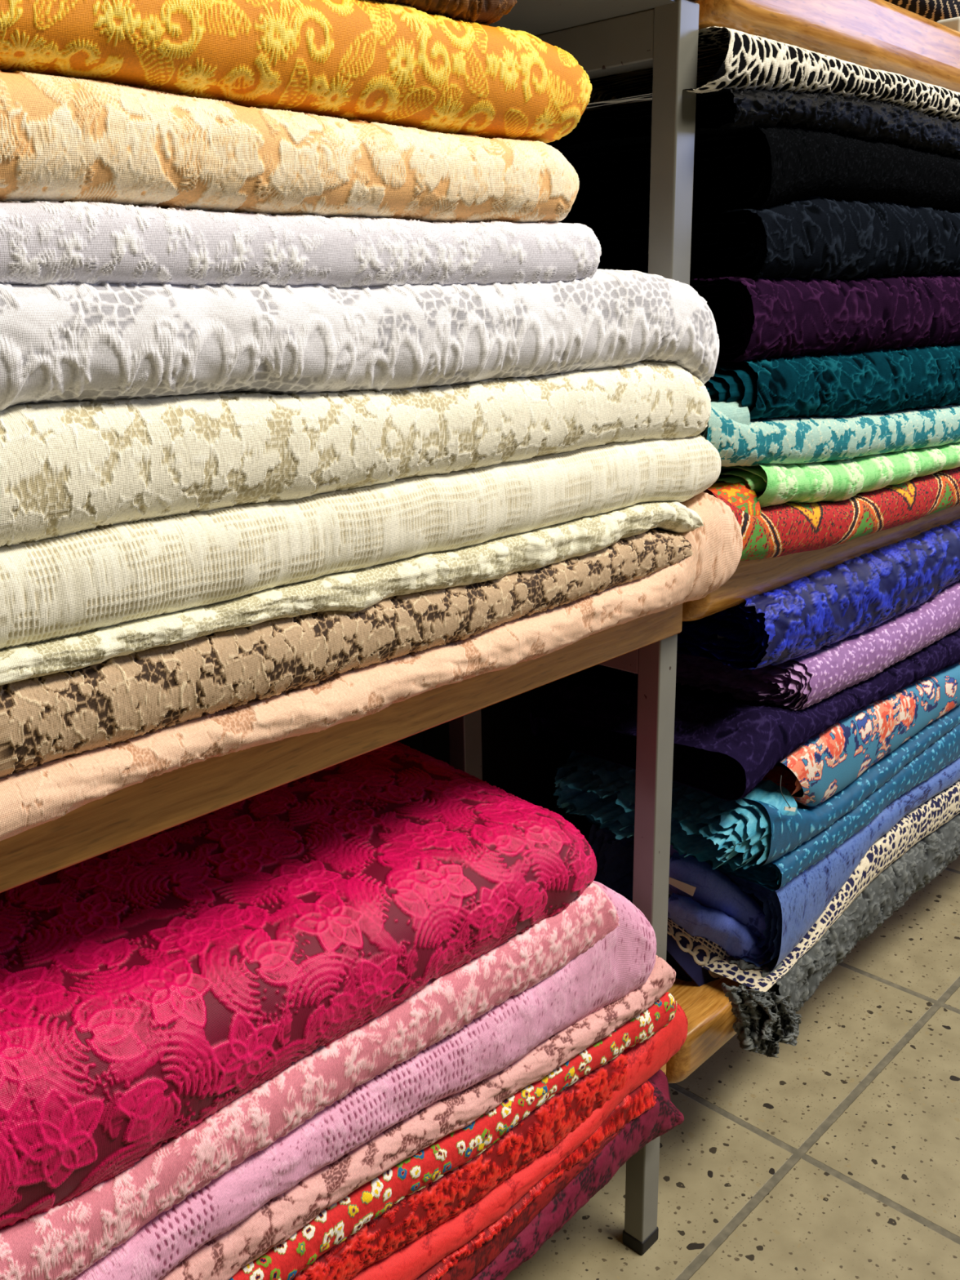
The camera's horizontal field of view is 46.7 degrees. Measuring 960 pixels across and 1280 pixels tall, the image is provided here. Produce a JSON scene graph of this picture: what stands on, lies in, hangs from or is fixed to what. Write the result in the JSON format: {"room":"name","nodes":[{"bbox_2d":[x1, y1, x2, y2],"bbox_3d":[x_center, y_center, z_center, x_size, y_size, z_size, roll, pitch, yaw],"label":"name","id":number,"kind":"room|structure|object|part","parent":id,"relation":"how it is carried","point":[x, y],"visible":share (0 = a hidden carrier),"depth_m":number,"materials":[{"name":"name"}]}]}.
{"room":"fabric store","nodes":[
{"label":"fabric store","id":0,"kind":"room"},
{"bbox_2d":[503,854,959,1279],"bbox_3d":[2.063,0.403,1.331,4.600,0.001,7.500,14,22,41],"label":"floor","id":1,"kind":"structure","parent":0,"point":[836,1156],"depth_m":1.10,"materials":[{"name":"tile"}]},
{"bbox_2d":[0,0,699,1254],"bbox_3d":[-0.346,0.132,0.561,0.316,1.040,1.150,14,22,41],"label":"shelving unit","id":2,"kind":"object","parent":1,"relation":"on","point":[606,37],"visible":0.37,"depth_m":0.72,"materials":[{"name":"brown wood"}]},
{"bbox_2d":[0,492,742,840],"bbox_3d":[-0.120,-0.023,0.663,0.256,0.078,0.681,14,22,41],"label":"folded cloth","id":3,"kind":"object","parent":2,"relation":"on","point":[41,794],"visible":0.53,"depth_m":0.56,"materials":[{"name":"fabric"}]},
{"bbox_2d":[0,528,693,777],"bbox_3d":[-0.141,-0.024,0.636,0.255,0.045,0.618,14,22,41],"label":"folded cloth","id":4,"kind":"object","parent":3,"relation":"on","point":[49,717],"visible":0.56,"depth_m":0.51,"materials":[{"name":"beige fabric"}]},
{"bbox_2d":[0,501,703,685],"bbox_3d":[-0.133,-0.043,0.635,0.242,0.030,0.627,14,22,41],"label":"folded cloth","id":5,"kind":"object","parent":4,"relation":"on","point":[355,590],"visible":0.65,"depth_m":0.55,"materials":[{"name":"beige fabric"}]},
{"bbox_2d":[0,433,720,649],"bbox_3d":[-0.127,-0.076,0.633,0.251,0.050,0.644,13,22,39],"label":"folded cloth","id":6,"kind":"object","parent":5,"relation":"on","point":[53,588],"visible":0.7,"depth_m":0.52,"materials":[{"name":"beige fabric"}]},
{"bbox_2d":[0,360,711,547],"bbox_3d":[-0.132,-0.118,0.616,0.250,0.058,0.622,13,22,40],"label":"folded cloth","id":7,"kind":"object","parent":6,"relation":"on","point":[67,468],"visible":0.81,"depth_m":0.50,"materials":[{"name":"beige fabric"}]},
{"bbox_2d":[0,268,719,411],"bbox_3d":[-0.126,-0.161,0.607,0.262,0.078,0.633,13,21,38],"label":"folded cloth","id":8,"kind":"object","parent":7,"relation":"on","point":[79,341],"visible":0.83,"depth_m":0.51,"materials":[{"name":"white fabric"}]},
{"bbox_2d":[0,200,601,288],"bbox_3d":[-0.177,-0.191,0.556,0.244,0.037,0.485,14,22,41],"label":"folded cloth","id":9,"kind":"object","parent":8,"relation":"on","point":[42,242],"visible":0.88,"depth_m":0.48,"materials":[{"name":"white fabric"}]},
{"bbox_2d":[0,70,579,222],"bbox_3d":[-0.182,-0.225,0.545,0.252,0.048,0.466,14,22,41],"label":"folded cloth","id":10,"kind":"object","parent":9,"relation":"on","point":[63,139],"visible":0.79,"depth_m":0.46,"materials":[{"name":"beige fabric"}]},
{"bbox_2d":[0,0,591,142],"bbox_3d":[-0.178,-0.276,0.541,0.255,0.058,0.473,14,22,41],"label":"folded cloth","id":11,"kind":"object","parent":10,"relation":"on","point":[371,61],"visible":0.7,"depth_m":0.48,"materials":[{"name":"fabric"}]},
{"bbox_2d":[369,0,516,24],"bbox_3d":[-0.161,-0.313,0.538,0.232,0.034,0.315,14,22,41],"label":"folded cloth","id":12,"kind":"object","parent":11,"relation":"on","point":[485,11],"visible":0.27,"depth_m":0.54,"materials":[{"name":"brown fabric"}]},
{"bbox_3d":[-0.459,0.039,0.643,0.008,0.891,1.150,14,22,41],"label":"panel","id":13,"kind":"part","parent":2,"relation":"part of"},
{"bbox_3d":[-0.014,0.021,0.988,0.020,0.975,0.024,14,22,41],"label":"leg","id":14,"kind":"part","parent":2,"relation":"part of","materials":[{"name":"grey paint"}]},
{"bbox_2d":[471,1069,684,1279],"bbox_3d":[-0.154,0.439,0.753,0.243,0.076,0.713,14,22,41],"label":"folded cloth","id":15,"kind":"object","parent":2,"relation":"on","point":[654,1122],"visible":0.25,"depth_m":0.83,"materials":[{"name":"fabric"}]},
{"bbox_2d":[439,1124,626,1279],"bbox_3d":[-0.185,0.419,0.727,0.247,0.052,0.640,14,22,41],"label":"folded cloth","id":16,"kind":"object","parent":15,"relation":"on","point":[468,1268],"visible":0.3,"depth_m":0.77,"materials":[{"name":"red fabric"}]},
{"bbox_2d":[349,1003,688,1279],"bbox_3d":[-0.150,0.370,0.738,0.251,0.066,0.715,13,22,40],"label":"folded cloth","id":17,"kind":"object","parent":16,"relation":"on","point":[646,1058],"visible":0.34,"depth_m":0.76,"materials":[{"name":"red fabric"}]},
{"bbox_2d":[291,1051,628,1279],"bbox_3d":[-0.183,0.362,0.709,0.244,0.073,0.629,14,22,41],"label":"folded cloth","id":18,"kind":"object","parent":17,"relation":"on","point":[420,1212],"visible":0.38,"depth_m":0.72,"materials":[{"name":"red fabric"}]},
{"bbox_2d":[229,991,676,1279],"bbox_3d":[-0.158,0.328,0.717,0.251,0.064,0.687,14,22,41],"label":"folded cloth","id":19,"kind":"object","parent":18,"relation":"on","point":[345,1217],"visible":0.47,"depth_m":0.69,"materials":[{"name":"red fabric"}]},
{"bbox_2d":[160,955,675,1279],"bbox_3d":[-0.158,0.300,0.709,0.262,0.065,0.689,14,22,41],"label":"folded cloth","id":20,"kind":"object","parent":19,"relation":"on","point":[277,1220],"visible":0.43,"depth_m":0.66,"materials":[{"name":"pink fabric"}]},
{"bbox_2d":[71,880,656,1279],"bbox_3d":[-0.169,0.263,0.697,0.256,0.105,0.659,14,22,41],"label":"folded cloth","id":21,"kind":"object","parent":20,"relation":"on","point":[620,964],"visible":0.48,"depth_m":0.65,"materials":[{"name":"fabric"}]},
{"bbox_2d":[0,882,619,1279],"bbox_3d":[-0.186,0.230,0.668,0.244,0.058,0.601,14,22,41],"label":"folded cloth","id":22,"kind":"object","parent":21,"relation":"on","point":[60,1242],"visible":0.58,"depth_m":0.59,"materials":[{"name":"pink fabric"}]},
{"bbox_2d":[0,741,596,1229],"bbox_3d":[-0.214,0.161,0.679,0.326,0.126,0.589,14,22,41],"label":"folded cloth","id":23,"kind":"object","parent":22,"relation":"on","point":[148,984],"visible":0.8,"depth_m":0.60,"materials":[{"name":"fabric"}]},
{"bbox_2d":[414,1080,656,1279],"bbox_3d":[-0.084,0.378,0.819,0.242,0.036,0.417,14,22,41],"label":"folded cloth","id":24,"kind":"object","parent":15,"relation":"on","point":[641,1100],"visible":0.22,"depth_m":0.80,"materials":[{"name":"red fabric"}]},
{"bbox_3d":[-0.033,-0.406,0.720,0.254,0.004,0.234,14,22,41],"label":"corner plate","id":25,"kind":"part","parent":2,"relation":"part of","materials":[{"name":"grey paint"}]},
{"bbox_3d":[0.052,-0.410,0.787,0.184,0.030,0.022,14,22,41],"label":"rail","id":26,"kind":"part","parent":2,"relation":"part of","materials":[{"name":"grey metal"}]},
{"bbox_3d":[0.059,-0.007,0.906,0.184,0.030,0.022,14,22,41],"label":"rail","id":27,"kind":"part","parent":2,"relation":"part of","materials":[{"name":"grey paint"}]},
{"bbox_3d":[0.135,0.058,0.853,0.020,0.975,0.024,14,22,41],"label":"leg","id":28,"kind":"part","parent":2,"relation":"part of","materials":[{"name":"grey paint"}]},
{"bbox_2d":[419,0,959,1083],"bbox_3d":[0.699,-0.198,1.625,0.316,1.033,1.895,14,22,41],"label":"shelving unit","id":29,"kind":"object","parent":1,"relation":"on","point":[884,35],"visible":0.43,"depth_m":0.97,"materials":[{"name":"brown wood"}]},
{"bbox_3d":[0.586,-0.294,1.706,0.008,0.891,1.895,14,22,41],"label":"panel","id":30,"kind":"part","parent":29,"relation":"part of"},
{"bbox_2d":[702,466,959,561],"bbox_3d":[0.472,-0.212,1.263,0.233,0.080,1.126,14,22,41],"label":"folded cloth","id":31,"kind":"object","parent":29,"relation":"on","point":[786,528],"visible":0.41,"depth_m":0.92,"materials":[{"name":"red fabric"}]},
{"bbox_2d":[715,442,959,507],"bbox_3d":[0.537,-0.225,1.210,0.076,0.052,1.069,14,22,41],"label":"cloth","id":32,"kind":"object","parent":31,"relation":"on","point":[838,480],"visible":0.74,"depth_m":0.92,"materials":[{"name":"green fabric"}]},
{"bbox_2d":[700,398,959,466],"bbox_3d":[0.456,-0.264,1.224,0.223,0.084,1.115,14,22,41],"label":"folded cloth","id":33,"kind":"object","parent":32,"relation":"on","point":[738,439],"visible":0.33,"depth_m":0.89,"materials":[{"name":"teal fabric"}]},
{"bbox_2d":[703,342,959,420],"bbox_3d":[0.456,-0.294,1.216,0.224,0.071,1.081,14,22,41],"label":"folded cloth","id":34,"kind":"object","parent":33,"relation":"on","point":[880,380],"visible":0.4,"depth_m":0.90,"materials":[{"name":"teal fabric"}]},
{"bbox_2d":[689,273,959,363],"bbox_3d":[0.460,-0.357,1.204,0.224,0.075,1.020,14,22,41],"label":"folded cloth","id":35,"kind":"object","parent":34,"relation":"on","point":[761,317],"visible":0.58,"depth_m":0.88,"materials":[{"name":"purple fabric"}]},
{"bbox_2d":[581,195,959,279],"bbox_3d":[0.456,-0.410,1.180,0.214,0.065,0.981,14,22,41],"label":"folded cloth","id":36,"kind":"object","parent":35,"relation":"on","point":[820,237],"visible":0.73,"depth_m":0.89,"materials":[{"name":"grey fabric"}]},
{"bbox_2d":[558,124,959,223],"bbox_3d":[0.448,-0.451,1.161,0.212,0.064,0.965,14,22,41],"label":"folded cloth","id":37,"kind":"object","parent":36,"relation":"on","point":[771,166],"visible":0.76,"depth_m":0.85,"materials":[{"name":"black fabric"}]},
{"bbox_2d":[545,88,959,159],"bbox_3d":[0.426,-0.482,1.129,0.215,0.046,0.994,14,22,41],"label":"folded cloth","id":38,"kind":"object","parent":37,"relation":"on","point":[724,112],"visible":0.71,"depth_m":0.81,"materials":[{"name":"black fabric"}]},
{"bbox_2d":[582,26,959,121],"bbox_3d":[0.414,-0.501,1.113,0.213,0.047,1.001,14,22,41],"label":"folded cloth","id":39,"kind":"object","parent":38,"relation":"on","point":[728,58],"visible":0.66,"depth_m":0.80,"materials":[{"name":"fabric"}]},
{"bbox_2d":[720,813,959,1057],"bbox_3d":[0.559,0.188,1.466,0.269,0.127,1.290,14,22,41],"label":"folded cloth","id":40,"kind":"object","parent":29,"relation":"on","point":[765,1020],"visible":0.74,"depth_m":1.08,"materials":[{"name":"grey fabric"}]},
{"bbox_2d":[666,779,959,991],"bbox_3d":[0.571,0.169,1.471,0.223,0.125,1.218,14,22,41],"label":"folded cloth","id":41,"kind":"object","parent":40,"relation":"on","point":[704,960],"visible":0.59,"depth_m":1.08,"materials":[{"name":"fabric"}]},
{"bbox_2d":[588,756,959,972],"bbox_3d":[0.562,0.138,1.454,0.222,0.160,1.207,14,22,41],"label":"folded cloth","id":42,"kind":"object","parent":41,"relation":"on","point":[753,922],"visible":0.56,"depth_m":1.03,"materials":[{"name":"blue fabric"}]},
{"bbox_2d":[584,722,959,891],"bbox_3d":[0.570,0.066,1.443,0.224,0.062,1.132,14,22,41],"label":"folded cloth","id":43,"kind":"object","parent":42,"relation":"on","point":[774,875],"visible":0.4,"depth_m":1.08,"materials":[{"name":"teal fabric"}]},
{"bbox_2d":[553,704,959,871],"bbox_3d":[0.537,0.063,1.406,0.223,0.130,1.189,14,22,41],"label":"folded cloth","id":44,"kind":"object","parent":43,"relation":"on","point":[756,829],"visible":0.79,"depth_m":1.00,"materials":[{"name":"teal fabric"}]},
{"bbox_2d":[761,662,959,811],"bbox_3d":[0.555,0.002,1.400,0.221,0.075,1.115,14,22,41],"label":"folded cloth","id":45,"kind":"object","parent":44,"relation":"on","point":[828,762],"visible":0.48,"depth_m":1.06,"materials":[{"name":"blue fabric"}]},
{"bbox_2d":[529,627,959,800],"bbox_3d":[0.524,-0.037,1.374,0.233,0.067,1.150,14,22,41],"label":"folded cloth","id":46,"kind":"object","parent":45,"relation":"on","point":[724,745],"visible":0.36,"depth_m":1.00,"materials":[{"name":"fabric"}]},
{"bbox_2d":[618,579,959,710],"bbox_3d":[0.546,-0.084,1.370,0.212,0.059,1.042,14,22,41],"label":"folded cloth","id":47,"kind":"object","parent":46,"relation":"on","point":[806,680],"visible":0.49,"depth_m":1.02,"materials":[{"name":"purple fabric"}]},
{"bbox_2d":[676,518,959,670],"bbox_3d":[0.518,-0.129,1.330,0.217,0.078,1.080,14,22,41],"label":"folded cloth","id":48,"kind":"object","parent":47,"relation":"on","point":[796,619],"visible":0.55,"depth_m":0.97,"materials":[{"name":"blue fabric"}]},
{"bbox_2d":[884,0,959,22],"bbox_3d":[0.587,-0.707,1.339,0.171,0.051,0.787,14,22,41],"label":"folded cloth","id":49,"kind":"object","parent":29,"relation":"on","point":[935,11],"visible":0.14,"depth_m":1.08,"materials":[{"name":"black fabric"}]},
{"bbox_2d":[937,16,959,31],"bbox_3d":[0.454,-0.571,1.049,0.026,0.016,0.070,14,22,41],"label":"box","id":50,"kind":"object","parent":29,"relation":"on","point":[952,23],"visible":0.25,"depth_m":1.02,"materials":[{"name":"beige cardboard"}]}
]}

